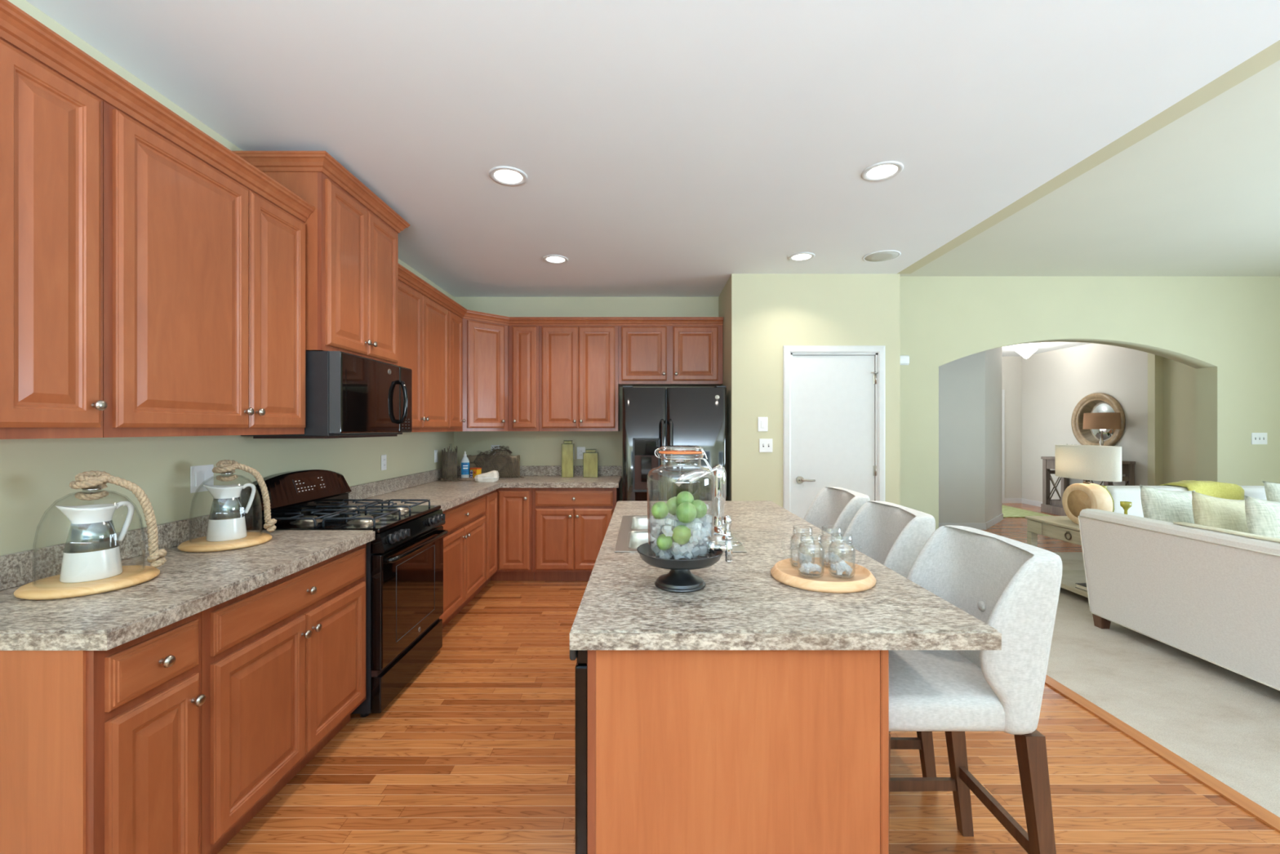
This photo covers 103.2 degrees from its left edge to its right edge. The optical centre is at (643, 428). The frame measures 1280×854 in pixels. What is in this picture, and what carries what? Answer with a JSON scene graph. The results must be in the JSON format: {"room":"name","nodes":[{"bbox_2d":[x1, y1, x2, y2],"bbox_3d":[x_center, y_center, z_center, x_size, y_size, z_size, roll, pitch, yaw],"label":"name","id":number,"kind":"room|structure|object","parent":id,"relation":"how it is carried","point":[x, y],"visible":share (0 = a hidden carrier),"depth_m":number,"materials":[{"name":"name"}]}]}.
{"room":"kitchen","nodes":[
{"label":"kitchen","id":0,"kind":"room"},
{"bbox_2d":[0,0,453,555],"bbox_3d":[-1.990,0.053,1.295,0.100,2.793,7.990,0,0,0],"label":"wall","id":1,"kind":"structure","parent":0,"point":[35,473],"depth_m":2.00,"materials":[{"name":"green paint"}]},
{"bbox_2d":[0,38,107,439],"bbox_3d":[-1.756,-0.488,1.375,0.364,1.033,0.298,0,0,0],"label":"upper cabinet","id":2,"kind":"object","parent":1,"relation":"attached to","point":[51,126],"visible":0.99,"depth_m":1.37,"materials":[{"name":"brown wood"}]},
{"bbox_2d":[0,514,208,591],"bbox_3d":[-1.929,0.435,1.823,0.020,0.102,1.206,0,0,0],"label":"backsplash","id":3,"kind":"structure","parent":1,"relation":"attached to","point":[24,567],"depth_m":1.67,"materials":[{"name":"stone"}]},
{"bbox_2d":[190,464,213,493],"bbox_3d":[-1.934,0.220,2.225,0.010,0.115,0.115,0,0,0],"label":"switch plate","id":4,"kind":"object","parent":1,"relation":"attached to","point":[199,474],"visible":0.85,"depth_m":2.21,"materials":[{"name":"white plastic"}]},
{"bbox_2d":[102,100,305,437],"bbox_3d":[-1.756,-0.488,1.978,0.364,1.033,0.903,0,0,0],"label":"upper cabinet","id":5,"kind":"object","parent":1,"relation":"attached to","point":[204,275],"visible":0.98,"depth_m":1.81,"materials":[{"name":"brown wood"}]},
{"bbox_2d":[0,0,315,222],"bbox_3d":[-1.598,-1.021,1.827,0.052,0.072,1.203,0,0,0],"label":"crown molding","id":6,"kind":"structure","parent":5,"relation":"attached to","point":[20,29],"depth_m":1.58,"materials":[{"name":"brown wood"}]},
{"bbox_2d":[231,151,409,365],"bbox_3d":[-1.715,-0.838,2.810,0.446,0.925,0.862,0,0,0],"label":"upper cabinet","id":7,"kind":"object","parent":1,"relation":"attached to","point":[352,234],"visible":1,"depth_m":2.57,"materials":[{"name":"brown wood"}]},
{"bbox_2d":[240,351,412,438],"bbox_3d":[-1.663,-0.161,2.808,0.546,0.422,0.756,0,0,0],"label":"microwave","id":8,"kind":"object","parent":7,"relation":"attached to","point":[348,395],"visible":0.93,"depth_m":2.54,"materials":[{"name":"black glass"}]},
{"bbox_2d":[348,468,441,502],"bbox_3d":[-1.929,0.435,4.181,0.020,0.102,1.974,0,0,0],"label":"backsplash","id":9,"kind":"structure","parent":1,"relation":"attached to","point":[368,490],"depth_m":3.87,"materials":[{"name":"stone"}]},
{"bbox_2d":[398,280,448,431],"bbox_3d":[-1.756,-0.488,3.690,0.364,1.033,0.998,0,0,0],"label":"upper cabinet","id":10,"kind":"object","parent":1,"relation":"attached to","point":[423,322],"visible":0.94,"depth_m":3.72,"materials":[{"name":"brown wood"}]},
{"bbox_2d":[447,310,465,431],"bbox_3d":[-1.756,-0.488,4.370,0.364,1.033,0.358,0,0,0],"label":"upper cabinet","id":11,"kind":"object","parent":1,"relation":"attached to","point":[455,420],"visible":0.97,"depth_m":4.33,"materials":[{"name":"brown wood"}]},
{"bbox_2d":[453,297,718,501],"bbox_3d":[-0.588,0.053,5.240,2.705,2.793,0.100,0,0,0],"label":"wall","id":12,"kind":"structure","parent":0,"point":[535,448],"depth_m":5.19,"materials":[{"name":"green paint"}]},
{"bbox_2d":[462,318,508,431],"bbox_3d":[-1.621,-0.488,4.870,0.637,1.033,0.637,0,0,0],"label":"upper cabinet","id":13,"kind":"object","parent":12,"relation":"attached to","point":[485,344],"visible":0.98,"depth_m":4.68,"materials":[{"name":"brown wood"}]},
{"bbox_2d":[508,325,538,431],"bbox_3d":[-1.153,-0.488,5.006,0.292,1.033,0.364,0,0,0],"label":"upper cabinet","id":14,"kind":"object","parent":12,"relation":"attached to","point":[523,340],"visible":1,"depth_m":4.86,"materials":[{"name":"brown wood"}]},
{"bbox_2d":[457,466,622,475],"bbox_3d":[-1.082,0.435,5.179,1.714,0.102,0.020,0,0,0],"label":"backsplash","id":15,"kind":"structure","parent":12,"relation":"attached to","point":[524,470],"depth_m":5.17,"materials":[{"name":"stone"}]},
{"bbox_2d":[538,325,619,431],"bbox_3d":[-0.625,-0.488,5.006,0.759,1.033,0.364,0,0,0],"label":"upper cabinet","id":16,"kind":"object","parent":12,"relation":"attached to","point":[579,387],"visible":1,"depth_m":4.86,"materials":[{"name":"brown wood"}]},
{"bbox_2d":[617,325,723,386],"bbox_3d":[0.258,-0.715,5.006,1.004,0.580,0.364,0,0,0],"label":"upper cabinet","id":17,"kind":"object","parent":12,"relation":"attached to","point":[649,356],"visible":1,"depth_m":4.86,"materials":[{"name":"brown wood"}]},
{"bbox_2d":[398,263,723,325],"bbox_3d":[-0.761,-1.021,4.503,2.917,0.072,1.220,0,0,-35],"label":"crown molding","id":18,"kind":"structure","parent":17,"relation":"attached to","point":[406,276],"depth_m":4.82,"materials":[{"name":"brown wood"}]},
{"bbox_2d":[26,0,1279,297],"bbox_3d":[0.080,-1.383,1.295,4.240,0.080,7.990,0,0,0],"label":"ceiling","id":19,"kind":"structure","parent":0,"point":[664,148],"depth_m":2.12,"materials":[{"name":"paint"}]},
{"bbox_2d":[488,166,527,185],"bbox_3d":[-0.720,-1.339,2.700,0.200,0.008,0.200,0,0,0],"label":"recessed light","id":20,"kind":"object","parent":19,"relation":"in","point":[507,175],"visible":1,"depth_m":2.69,"materials":[{"name":"white paint"}]},
{"bbox_2d":[542,254,568,263],"bbox_3d":[-0.700,-1.339,4.030,0.200,0.008,0.200,0,0,0],"label":"recessed light","id":21,"kind":"object","parent":19,"relation":"in","point":[553,259],"visible":1,"depth_m":4.02,"materials":[{"name":"white paint"}]},
{"bbox_2d":[788,252,814,261],"bbox_3d":[1.235,-1.339,3.970,0.200,0.008,0.200,0,0,0],"label":"recessed light","id":22,"kind":"object","parent":19,"relation":"in","point":[801,256],"visible":1,"depth_m":3.96,"materials":[{"name":"white paint"}]},
{"bbox_2d":[862,249,901,262],"bbox_3d":[1.855,-1.339,3.960,0.270,0.006,0.270,0,0,0],"label":"ceiling speaker","id":23,"kind":"object","parent":19,"relation":"attached to","point":[888,255],"visible":1,"depth_m":3.94,"materials":[{"name":"paint"}]},
{"bbox_2d":[861,160,903,181],"bbox_3d":[1.245,-1.339,2.650,0.200,0.008,0.200,0,0,0],"label":"recessed light","id":24,"kind":"object","parent":19,"relation":"in","point":[882,171],"visible":1,"depth_m":2.64,"materials":[{"name":"white paint"}]},
{"bbox_2d":[718,277,729,501],"bbox_3d":[0.815,0.053,4.902,0.100,2.793,0.775,0,0,0],"label":"wall","id":25,"kind":"structure","parent":0,"point":[724,297],"depth_m":4.67,"materials":[{"name":"green paint"}]},
{"bbox_2d":[217,580,1279,853],"bbox_3d":[0.165,1.425,1.245,4.210,0.050,7.890,0,0,0],"label":"floor","id":26,"kind":"structure","parent":0,"point":[475,754],"depth_m":2.04,"materials":[{"name":"brown wood"}]},
{"bbox_2d":[0,611,206,853],"bbox_3d":[-1.609,0.967,1.372,0.659,0.865,0.304,0,0,0],"label":"base cabinet","id":27,"kind":"object","parent":26,"relation":"on","point":[100,750],"visible":0.98,"depth_m":1.25,"materials":[{"name":"brown wood"}]},
{"bbox_2d":[200,543,365,853],"bbox_3d":[-1.609,0.967,1.978,0.659,0.865,0.903,0,0,0],"label":"base cabinet","id":28,"kind":"object","parent":26,"relation":"on","point":[283,660],"visible":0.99,"depth_m":1.81,"materials":[{"name":"brown wood"}]},
{"bbox_2d":[0,514,374,650],"bbox_3d":[-1.612,0.458,1.821,0.654,0.148,1.212,0,0,0],"label":"countertop","id":29,"kind":"structure","parent":28,"relation":"on","point":[188,584],"depth_m":1.56,"materials":[{"name":"stone"}]},
{"bbox_2d":[13,564,159,599],"bbox_3d":[-1.712,0.473,1.575,0.306,0.024,0.306,0,0,0],"label":"round board","id":30,"kind":"object","parent":29,"relation":"on","point":[49,588],"visible":0.79,"depth_m":1.50,"materials":[{"name":"brown wood"}]},
{"bbox_2d":[54,501,134,582],"bbox_3d":[-1.712,0.345,1.578,0.134,0.230,0.140,0,0,-14],"label":"pitcher","id":31,"kind":"object","parent":30,"relation":"on","point":[91,550],"visible":1,"depth_m":1.54,"materials":[{"name":"white ceramic"}]},
{"bbox_2d":[32,471,166,568],"bbox_3d":[-1.699,0.297,1.575,0.266,0.328,0.241,0,0,0],"label":"glass cloche","id":32,"kind":"object","parent":30,"relation":"on","point":[90,481],"visible":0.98,"depth_m":1.62,"materials":[{"name":"clear glass"}]},
{"bbox_2d":[177,531,271,552],"bbox_3d":[-1.745,0.473,2.125,0.306,0.024,0.306,0,0,0],"label":"round board","id":33,"kind":"object","parent":29,"relation":"on","point":[200,544],"visible":0.84,"depth_m":2.04,"materials":[{"name":"brown wood"}]},
{"bbox_2d":[203,483,255,541],"bbox_3d":[-1.744,0.345,2.129,0.133,0.230,0.140,0,0,8],"label":"pitcher","id":34,"kind":"object","parent":33,"relation":"on","point":[226,519],"visible":1,"depth_m":2.09,"materials":[{"name":"white ceramic"}]},
{"bbox_2d":[189,459,276,532],"bbox_3d":[-1.739,0.297,2.131,0.250,0.328,0.250,0,0,0],"label":"glass cloche","id":35,"kind":"object","parent":33,"relation":"on","point":[225,467],"visible":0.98,"depth_m":2.17,"materials":[{"name":"clear glass"}]},
{"bbox_2d":[240,469,448,717],"bbox_3d":[-1.565,0.818,2.810,0.735,1.165,0.748,0,0,0],"label":"gas range","id":36,"kind":"object","parent":26,"relation":"on","point":[404,560],"visible":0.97,"depth_m":2.65,"materials":[{"name":"black metal"}]},
{"bbox_2d":[253,505,440,533],"bbox_3d":[-1.601,0.493,2.810,0.663,0.022,0.748,0,0,0],"label":"cooktop","id":37,"kind":"object","parent":36,"relation":"in","point":[390,523],"depth_m":2.61,"materials":[{"name":"black metal"}]},
{"bbox_2d":[439,493,485,628],"bbox_3d":[-1.609,0.967,3.718,0.659,0.865,1.054,0,0,0],"label":"base cabinet","id":38,"kind":"object","parent":26,"relation":"on","point":[464,542],"visible":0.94,"depth_m":3.70,"materials":[{"name":"brown wood"}]},
{"bbox_2d":[475,487,533,595],"bbox_3d":[-1.474,0.967,4.718,0.931,0.865,0.941,0,0,0],"label":"base cabinet","id":39,"kind":"object","parent":26,"relation":"on","point":[508,510],"visible":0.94,"depth_m":4.56,"materials":[{"name":"brown wood"}]},
{"bbox_2d":[348,466,622,511],"bbox_3d":[-1.082,0.458,4.191,1.714,0.148,1.996,0,0,0],"label":"countertop","id":40,"kind":"structure","parent":39,"relation":"on","point":[447,494],"depth_m":4.37,"materials":[{"name":"stone"}]},
{"bbox_2d":[441,445,457,479],"bbox_3d":[-1.825,0.325,4.770,0.142,0.321,0.140,0,0,0],"label":"vase","id":41,"kind":"object","parent":40,"relation":"on","point":[449,459],"visible":0.88,"depth_m":4.72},
{"bbox_2d":[460,451,469,477],"bbox_3d":[-1.700,0.352,4.830,0.080,0.265,0.053,0,0,-20],"label":"soap bottle","id":42,"kind":"object","parent":40,"relation":"on","point":[464,463],"visible":0.89,"depth_m":4.81,"materials":[{"name":"plastic"}]},
{"bbox_2d":[474,470,498,482],"bbox_3d":[-1.425,0.433,4.620,0.201,0.104,0.125,0,0,-6],"label":"bundle","id":43,"kind":"object","parent":40,"relation":"on","point":[491,476],"visible":1,"depth_m":4.57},
{"bbox_2d":[466,454,519,476],"bbox_3d":[-1.500,0.377,5.060,0.500,0.213,0.124,0,0,0],"label":"wooden crate","id":44,"kind":"object","parent":40,"relation":"on","point":[471,458],"visible":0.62,"depth_m":5.00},
{"bbox_2d":[473,445,523,477],"bbox_3d":[-1.415,0.326,5.022,0.503,0.313,0.170,0,0,2],"label":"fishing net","id":45,"kind":"object","parent":44,"relation":"on","point":[487,463],"visible":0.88,"depth_m":4.97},
{"bbox_2d":[561,440,574,477],"bbox_3d":[-0.752,0.303,5.049,0.118,0.364,0.092,0,0,0],"label":"glass canister","id":46,"kind":"object","parent":40,"relation":"on","point":[567,447],"visible":1,"depth_m":5.01,"materials":[{"name":"green glass"}]},
{"bbox_2d":[582,448,598,477],"bbox_3d":[-0.525,0.347,5.049,0.147,0.276,0.092,0,0,0],"label":"glass canister","id":47,"kind":"object","parent":40,"relation":"on","point":[590,458],"visible":1,"depth_m":5.01,"materials":[{"name":"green glass"}]},
{"bbox_2d":[532,486,619,580],"bbox_3d":[-0.625,0.967,4.859,0.759,0.865,0.659,0,0,0],"label":"base cabinet","id":48,"kind":"object","parent":26,"relation":"on","point":[570,525],"visible":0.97,"depth_m":4.56,"materials":[{"name":"brown wood"}]},
{"bbox_2d":[569,649,587,853],"bbox_3d":[0.112,0.969,1.577,0.597,0.862,0.606,0,0,0],"label":"dishwasher","id":49,"kind":"object","parent":26,"relation":"on","point":[581,655],"visible":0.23,"depth_m":1.28,"materials":[{"name":"black metal"}]},
{"bbox_2d":[622,385,726,501],"bbox_3d":[0.270,0.513,4.765,0.910,1.773,0.828,0,0,0],"label":"refrigerator","id":50,"kind":"object","parent":26,"relation":"on","point":[654,418],"visible":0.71,"depth_m":4.42,"materials":[{"name":"black metal"}]},
{"bbox_2d":[587,649,888,853],"bbox_3d":[0.207,0.967,2.309,0.793,0.865,2.122,0,0,0],"label":"kitchen island","id":51,"kind":"object","parent":26,"relation":"on","point":[690,751],"visible":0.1,"depth_m":1.25,"materials":[{"name":"brown wood"}]},
{"bbox_2d":[569,501,1001,649],"bbox_3d":[0.340,0.509,2.308,1.036,0.046,2.183,0,0,0],"label":"island countertop","id":52,"kind":"structure","parent":51,"relation":"on","point":[740,606],"depth_m":1.39,"materials":[{"name":"stone"}]},
{"bbox_2d":[636,541,723,592],"bbox_3d":[0.113,0.429,1.575,0.269,0.111,0.269,0,0,0],"label":"cake stand","id":53,"kind":"object","parent":52,"relation":"on","point":[679,579],"visible":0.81,"depth_m":1.51,"materials":[{"name":"grey metal"}]},
{"bbox_2d":[647,444,732,562],"bbox_3d":[0.128,0.230,1.578,0.235,0.349,0.209,0,0,-13],"label":"dispenser","id":54,"kind":"object","parent":53,"relation":"on","point":[713,547],"visible":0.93,"depth_m":1.54,"materials":[{"name":"clear glass"}]},
{"bbox_2d":[651,501,668,519],"bbox_3d":[0.049,0.246,1.523,0.052,0.053,0.052,0,0,0],"label":"lime","id":55,"kind":"object","parent":54,"relation":"in","point":[660,509],"visible":1,"depth_m":1.50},
{"bbox_2d":[656,533,672,550],"bbox_3d":[0.062,0.339,1.512,0.048,0.049,0.048,0,0,0],"label":"lime","id":56,"kind":"object","parent":54,"relation":"in","point":[663,542],"visible":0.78,"depth_m":1.50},
{"bbox_2d":[649,503,712,559],"bbox_3d":[0.117,0.314,1.572,0.202,0.171,0.198,0,0,0],"label":"ice","id":57,"kind":"object","parent":54,"relation":"in","point":[698,543],"visible":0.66,"depth_m":1.52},
{"bbox_2d":[671,524,691,544],"bbox_3d":[0.112,0.318,1.513,0.059,0.058,0.058,0,0,0],"label":"lime","id":58,"kind":"object","parent":54,"relation":"in","point":[682,534],"visible":0.96,"depth_m":1.49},
{"bbox_2d":[675,491,693,506],"bbox_3d":[0.127,0.222,1.564,0.056,0.056,0.059,0,0,0],"label":"lime","id":59,"kind":"object","parent":54,"relation":"in","point":[683,496],"visible":0.63,"depth_m":1.55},
{"bbox_2d":[675,502,696,523],"bbox_3d":[0.127,0.252,1.517,0.062,0.062,0.062,0,0,0],"label":"lime","id":60,"kind":"object","parent":54,"relation":"in","point":[686,512],"visible":1,"depth_m":1.50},
{"bbox_2d":[691,499,706,518],"bbox_3d":[0.165,0.248,1.555,0.058,0.058,0.059,0,0,0],"label":"lime","id":61,"kind":"object","parent":54,"relation":"in","point":[700,506],"visible":0.62,"depth_m":1.53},
{"bbox_2d":[614,515,746,552],"bbox_3d":[0.145,0.570,2.393,0.520,0.181,0.815,0,0,0],"label":"sink","id":62,"kind":"object","parent":52,"relation":"in","point":[633,532],"visible":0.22,"depth_m":2.36,"materials":[{"name":"metal"}]},
{"bbox_2d":[674,464,733,539],"bbox_3d":[0.267,0.325,2.347,0.246,0.310,0.323,0,0,0],"label":"faucet","id":63,"kind":"object","parent":52,"relation":"on","point":[722,524],"visible":0.81,"depth_m":2.37,"materials":[{"name":"silver metal"}]},
{"bbox_2d":[770,556,876,593],"bbox_3d":[0.578,0.470,1.648,0.323,0.030,0.323,0,0,0],"label":"round tray","id":64,"kind":"object","parent":52,"relation":"on","point":[783,571],"visible":0.85,"depth_m":1.57,"materials":[{"name":"brown wood"}]},
{"bbox_2d":[788,531,824,578],"bbox_3d":[0.521,0.401,1.615,0.101,0.133,0.081,0,0,27],"label":"jar","id":65,"kind":"object","parent":64,"relation":"on","point":[803,573],"visible":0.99,"depth_m":1.60,"materials":[{"name":"clear glass"}]},
{"bbox_2d":[799,562,822,573],"bbox_3d":[0.529,0.443,1.611,0.066,0.037,0.063,0,0,-24],"label":"ice","id":66,"kind":"object","parent":65,"relation":"in","point":[806,567],"visible":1,"depth_m":1.60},
{"bbox_2d":[827,532,858,578],"bbox_3d":[0.635,0.401,1.602,0.101,0.133,0.081,0,0,22],"label":"jar","id":67,"kind":"object","parent":64,"relation":"on","point":[832,534],"visible":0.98,"depth_m":1.59,"materials":[{"name":"clear glass"}]},
{"bbox_2d":[831,560,852,574],"bbox_3d":[0.627,0.440,1.605,0.065,0.041,0.054,0,0,0],"label":"ice","id":68,"kind":"object","parent":67,"relation":"in","point":[842,566],"visible":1,"depth_m":1.59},
{"bbox_2d":[804,486,870,541],"bbox_3d":[0.886,0.869,2.745,0.519,1.062,0.456,0,0,0],"label":"bar stool","id":69,"kind":"object","parent":26,"relation":"on","point":[837,506],"visible":0.3,"depth_m":2.83,"materials":[{"name":"grey fabric"}]},
{"bbox_2d":[841,500,936,777],"bbox_3d":[0.881,0.869,2.168,0.518,1.062,0.456,0,0,0],"label":"bar stool","id":70,"kind":"object","parent":26,"relation":"on","point":[892,535],"visible":0.38,"depth_m":2.03,"materials":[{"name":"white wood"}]},
{"bbox_2d":[888,524,1062,853],"bbox_3d":[0.876,0.869,1.568,0.519,1.062,0.456,0,0,0],"label":"bar stool","id":71,"kind":"object","parent":26,"relation":"on","point":[1012,586],"visible":0.83,"depth_m":1.38,"materials":[{"name":"grey fabric"}]},
{"bbox_2d":[888,649,1005,731],"bbox_3d":[0.837,0.776,1.568,0.440,0.097,0.414,0,0,0],"label":"seat cushion","id":72,"kind":"object","parent":71,"relation":"on","point":[930,690],"depth_m":1.39,"materials":[{"name":"grey fabric"}]},
{"bbox_2d":[1044,675,1279,832],"bbox_3d":[2.237,1.396,0.855,0.074,0.008,7.110,0,0,0],"label":"trim","id":73,"kind":"structure","parent":26,"relation":"on","point":[1255,810],"depth_m":2.13,"materials":[{"name":"brown wood"}]},
{"bbox_2d":[729,273,888,506],"bbox_3d":[1.448,0.053,4.465,1.365,2.793,0.100,0,0,0],"label":"wall","id":74,"kind":"structure","parent":0,"point":[769,312],"depth_m":4.42,"materials":[{"name":"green paint"}]},
{"bbox_2d":[759,438,772,452],"bbox_3d":[1.062,0.150,4.405,0.115,0.118,0.018,0,0,0],"label":"switch plate","id":75,"kind":"object","parent":74,"relation":"attached to","point":[765,444],"visible":1,"depth_m":4.41,"materials":[{"name":"white plastic"}]},
{"bbox_2d":[782,345,884,512],"bbox_3d":[1.655,0.342,4.456,0.884,2.117,0.118,0,0,0],"label":"trim","id":76,"kind":"structure","parent":74,"relation":"attached to","point":[878,351],"depth_m":4.40,"materials":[{"name":"white paint"}]},
{"bbox_2d":[792,355,878,519],"bbox_3d":[1.671,0.377,4.414,0.747,2.023,0.096,0,0,0],"label":"door","id":77,"kind":"structure","parent":74,"relation":"in","point":[833,395],"depth_m":4.43,"materials":[{"name":"white paint"}]},
{"bbox_2d":[888,273,900,505],"bbox_3d":[2.180,-0.125,5.157,0.100,3.150,1.485,0,0,0],"label":"wall","id":78,"kind":"structure","parent":0,"point":[894,278],"depth_m":4.42,"materials":[{"name":"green paint"}]},
{"bbox_2d":[938,346,1002,523],"bbox_3d":[3.942,0.053,7.192,3.399,2.793,0.727,0,0,-15],"label":"wall","id":79,"kind":"structure","parent":0,"point":[971,386],"depth_m":7.02,"materials":[{"name":"beige paint"}]},
{"bbox_2d":[938,513,1003,529],"bbox_3d":[3.973,1.380,7.150,3.395,0.140,0.688,0,0,-16],"label":"baseboard","id":80,"kind":"structure","parent":79,"relation":"attached to","point":[997,519],"depth_m":7.01,"materials":[{"name":"white paint"}]},
{"bbox_2d":[982,502,1082,551],"bbox_3d":[5.635,1.425,7.700,6.730,0.050,4.000,0,0,0],"label":"floor","id":81,"kind":"structure","parent":0,"point":[1014,528],"depth_m":6.80,"materials":[{"name":"brown wood"}]},
{"bbox_2d":[1002,505,1052,517],"bbox_3d":[6.030,1.394,8.635,0.940,0.012,1.370,0,0,0],"label":"area rug","id":82,"kind":"object","parent":81,"relation":"on","point":[1007,511],"visible":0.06,"depth_m":8.30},
{"bbox_2d":[1040,456,1135,515],"bbox_3d":[6.862,0.938,7.900,0.395,0.925,1.240,0,0,0],"label":"console table","id":83,"kind":"object","parent":81,"relation":"on","point":[1055,507],"visible":0.38,"depth_m":8.27,"materials":[{"name":"grey wood"}]},
{"bbox_2d":[1082,412,1121,445],"bbox_3d":[6.785,0.124,7.520,0.424,0.700,0.424,0,0,0],"label":"table lamp","id":84,"kind":"object","parent":83,"relation":"on","point":[1102,420],"visible":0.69,"depth_m":7.37,"materials":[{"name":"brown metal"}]},
{"bbox_2d":[1002,342,1091,356],"bbox_3d":[5.600,-1.383,7.790,6.800,0.080,4.020,0,0,0],"label":"ceiling","id":85,"kind":"structure","parent":0,"point":[1007,351],"depth_m":8.43,"materials":[{"name":"paint"}]},
{"bbox_2d":[1002,342,1147,503],"bbox_3d":[6.340,0.053,8.366,1.680,2.793,2.469,0,0,0],"label":"wall","id":86,"kind":"structure","parent":0,"point":[1043,390],"depth_m":8.65,"materials":[{"name":"beige paint"}]},
{"bbox_2d":[1002,389,1004,502],"bbox_3d":[6.700,0.340,9.489,0.080,2.120,0.022,0,0,0],"label":"trim","id":87,"kind":"structure","parent":86,"relation":"attached to","point":[1003,390],"depth_m":9.48,"materials":[{"name":"white paint"}]},
{"bbox_2d":[1004,497,1042,506],"bbox_3d":[6.300,1.380,8.275,1.560,0.140,2.450,0,0,0],"label":"baseboard","id":88,"kind":"structure","parent":86,"relation":"attached to","point":[1027,501],"depth_m":9.45,"materials":[{"name":"white paint"}]},
{"bbox_2d":[1071,392,1125,445],"bbox_3d":[7.044,-0.100,7.900,0.058,0.900,0.900,0,0,0],"label":"round mirror","id":89,"kind":"object","parent":86,"relation":"attached to","point":[1096,402],"visible":0.79,"depth_m":7.91,"materials":[{"name":"brown wood"}]},
{"bbox_2d":[897,40,1279,273],"bbox_3d":[2.260,-1.522,0.858,0.120,0.357,7.115,0,0,0],"label":"ceiling beam","id":90,"kind":"structure","parent":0,"point":[1270,55],"depth_m":2.37,"materials":[{"name":"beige paint"}]},
{"bbox_2d":[900,275,1279,529],"bbox_3d":[5.015,-0.125,5.790,5.570,3.150,0.220,0,0,0],"label":"wall","id":91,"kind":"structure","parent":0,"point":[1225,328],"depth_m":5.68,"materials":[{"name":"green paint"}]},
{"bbox_2d":[1251,432,1266,444],"bbox_3d":[6.885,0.115,5.670,0.175,0.130,0.018,0,0,0],"label":"switch plate","id":92,"kind":"object","parent":91,"relation":"attached to","point":[1256,437],"visible":1,"depth_m":5.67,"materials":[{"name":"white plastic"}]},
{"bbox_2d":[900,60,1279,275],"bbox_3d":[5.050,-1.740,1.540,5.500,0.080,8.480,0,0,0],"label":"ceiling","id":93,"kind":"structure","parent":0,"point":[1198,195],"depth_m":3.97,"materials":[{"name":"beige paint"}]},
{"bbox_2d":[1046,551,1279,817],"bbox_3d":[4.985,1.421,1.500,5.430,0.058,8.400,0,0,0],"label":"floor","id":94,"kind":"structure","parent":0,"point":[1224,722],"depth_m":2.64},
{"bbox_2d":[1025,515,1088,597],"bbox_3d":[3.797,1.096,4.160,0.656,0.592,0.940,0,0,0],"label":"side table","id":95,"kind":"object","parent":94,"relation":"on","point":[1060,527],"visible":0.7,"depth_m":4.36,"materials":[{"name":"beige wood"}]},
{"bbox_2d":[1060,569,1088,597],"bbox_3d":[3.800,1.311,4.160,0.640,0.038,0.930,0,0,0],"label":"shelf","id":96,"kind":"object","parent":95,"relation":"attached to","point":[1069,577],"depth_m":4.32,"materials":[{"name":"beige wood"}]},
{"bbox_2d":[1055,444,1121,524],"bbox_3d":[3.665,0.471,4.200,0.270,0.654,0.550,0,0,0],"label":"table lamp","id":97,"kind":"object","parent":95,"relation":"on","point":[1085,462],"visible":0.84,"depth_m":4.09,"materials":[{"name":"brown wood"}]},
{"bbox_2d":[1077,508,1279,690],"bbox_3d":[3.554,0.979,2.505,0.951,0.826,2.210,0,0,0],"label":"sofa","id":98,"kind":"object","parent":94,"relation":"on","point":[1213,597],"visible":1,"depth_m":2.91,"materials":[{"name":"white fabric"}]},
{"bbox_2d":[1139,484,1195,523],"bbox_3d":[3.565,0.665,3.390,0.615,0.580,0.215,0,0,-17],"label":"throw pillow","id":99,"kind":"object","parent":98,"relation":"on","point":[1171,506],"visible":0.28,"depth_m":3.34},
{"bbox_2d":[1191,490,1248,533],"bbox_3d":[3.600,0.670,3.110,0.628,0.578,0.212,0,0,-18],"label":"throw pillow","id":100,"kind":"object","parent":98,"relation":"on","point":[1207,510],"visible":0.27,"depth_m":3.06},
{"bbox_2d":[1173,521,1279,542],"bbox_3d":[3.191,0.597,2.425,0.129,0.094,1.150,0,0,0],"label":"throw blanket","id":101,"kind":"object","parent":98,"relation":"on","point":[1188,524],"visible":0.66,"depth_m":2.72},
{"bbox_2d":[1244,495,1279,538],"bbox_3d":[3.630,0.665,2.850,0.634,0.582,0.215,0,0,-17],"label":"throw pillow","id":102,"kind":"object","parent":98,"relation":"on","point":[1262,516],"visible":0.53,"depth_m":2.80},
{"bbox_2d":[1106,485,1266,517],"bbox_3d":[5.350,0.982,4.655,1.720,0.820,0.910,0,0,0],"label":"sofa","id":103,"kind":"object","parent":94,"relation":"on","point":[1118,493],"visible":0.07,"depth_m":4.87,"materials":[{"name":"white fabric"}]},
{"bbox_2d":[1159,480,1244,499],"bbox_3d":[5.470,0.649,4.987,0.520,0.285,0.290,0,0,0],"label":"throw blanket","id":104,"kind":"object","parent":103,"relation":"on","point":[1215,489],"visible":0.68,"depth_m":4.85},
{"bbox_2d":[1262,480,1279,502],"bbox_3d":[5.870,0.700,4.560,0.490,0.435,0.189,0,0,7],"label":"throw pillow","id":105,"kind":"object","parent":103,"relation":"on","point":[1272,490],"visible":0.53,"depth_m":4.59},
{"bbox_2d":[1147,352,1195,485],"bbox_3d":[7.190,0.053,6.515,0.220,2.793,1.230,0,0,0],"label":"wall","id":106,"kind":"structure","parent":0,"point":[1171,384],"depth_m":6.93,"materials":[{"name":"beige paint"}]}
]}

